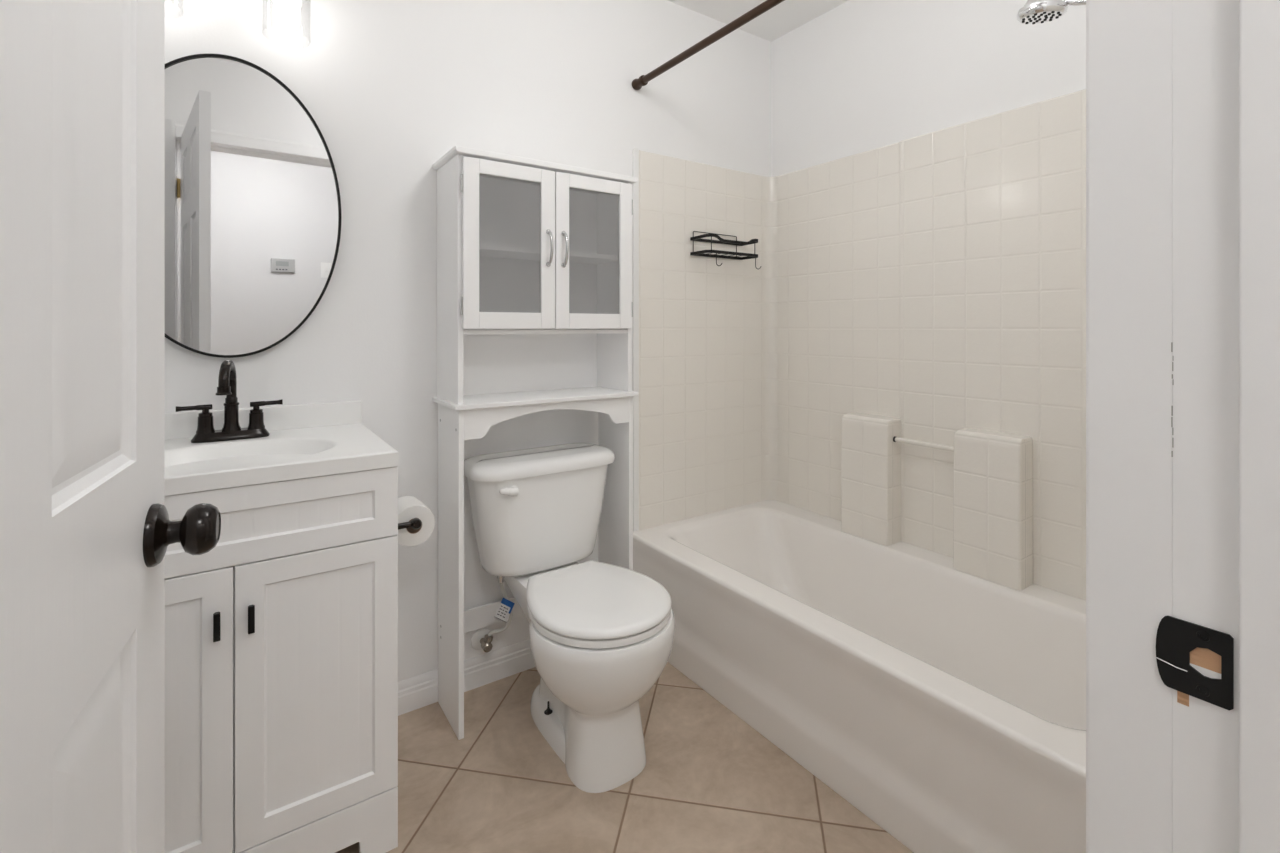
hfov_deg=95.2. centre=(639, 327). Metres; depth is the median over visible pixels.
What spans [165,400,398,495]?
vanity sink
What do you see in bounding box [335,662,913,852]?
floor
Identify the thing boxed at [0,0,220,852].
door
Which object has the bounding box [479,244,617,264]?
shelf
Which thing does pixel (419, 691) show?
baseboard
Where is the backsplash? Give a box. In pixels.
[165,400,361,439]
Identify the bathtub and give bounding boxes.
[633,500,1085,852]
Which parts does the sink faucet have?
lever, handle, spout, plate, spout, handle, lever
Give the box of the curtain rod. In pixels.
[632,0,784,89]
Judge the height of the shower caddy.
0.151 m
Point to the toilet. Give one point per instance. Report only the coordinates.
(601, 634)
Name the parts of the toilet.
flush lever, tank, tank lid, bowl, lid, seat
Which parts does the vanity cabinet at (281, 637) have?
bead panel, door, bead panel, drawer, door, bead panel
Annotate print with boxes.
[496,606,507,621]
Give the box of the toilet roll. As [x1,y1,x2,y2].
[398,496,434,546]
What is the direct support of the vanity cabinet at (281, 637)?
on the floor
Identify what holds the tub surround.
on the bathtub
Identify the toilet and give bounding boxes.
[464,443,674,792]
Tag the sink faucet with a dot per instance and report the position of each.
(227, 381)
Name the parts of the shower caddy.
wire frame, rail, rail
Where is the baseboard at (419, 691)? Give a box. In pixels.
[398,639,535,715]
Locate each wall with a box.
[165,0,770,681]
[771,0,1085,176]
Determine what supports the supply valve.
attached to the wall at (390, 87)
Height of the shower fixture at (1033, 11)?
0.119 m
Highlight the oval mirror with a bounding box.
[165,54,340,357]
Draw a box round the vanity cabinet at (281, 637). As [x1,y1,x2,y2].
[165,466,397,852]
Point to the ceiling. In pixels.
(788, 15)
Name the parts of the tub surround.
panel, panel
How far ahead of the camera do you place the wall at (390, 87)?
1.78 m
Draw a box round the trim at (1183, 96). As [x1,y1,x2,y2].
[1086,0,1279,852]
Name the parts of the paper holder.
post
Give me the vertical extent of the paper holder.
0.044 m
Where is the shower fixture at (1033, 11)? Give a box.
[1017,0,1085,23]
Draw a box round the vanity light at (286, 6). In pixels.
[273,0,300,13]
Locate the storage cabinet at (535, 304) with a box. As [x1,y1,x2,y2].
[432,145,638,739]
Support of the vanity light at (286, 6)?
attached to the wall at (390, 87)
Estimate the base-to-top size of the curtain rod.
0.041 m
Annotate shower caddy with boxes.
[690,231,760,268]
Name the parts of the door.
knob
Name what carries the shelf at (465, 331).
attached to the storage cabinet at (535, 304)
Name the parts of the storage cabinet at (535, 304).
panel, leg, door, panel, handle, handle, door, panel, leg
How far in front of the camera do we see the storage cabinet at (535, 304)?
1.87 m
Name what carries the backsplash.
attached to the wall at (390, 87)
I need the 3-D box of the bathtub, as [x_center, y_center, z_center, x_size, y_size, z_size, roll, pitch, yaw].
[0.706,0.958,1.794,0.774,0.374,1.521,0,0,-35]
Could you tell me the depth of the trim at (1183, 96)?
0.43 m
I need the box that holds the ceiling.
[668,0,847,41]
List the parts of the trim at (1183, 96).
casing, strike plate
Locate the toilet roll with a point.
(409, 507)
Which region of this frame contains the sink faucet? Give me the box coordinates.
[176,360,282,442]
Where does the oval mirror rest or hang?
attached to the wall at (390, 87)
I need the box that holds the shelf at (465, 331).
[463,329,627,333]
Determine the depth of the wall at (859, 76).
2.12 m
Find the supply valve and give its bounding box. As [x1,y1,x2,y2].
[471,576,514,652]
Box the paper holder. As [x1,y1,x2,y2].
[398,518,421,529]
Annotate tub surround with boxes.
[632,89,1085,599]

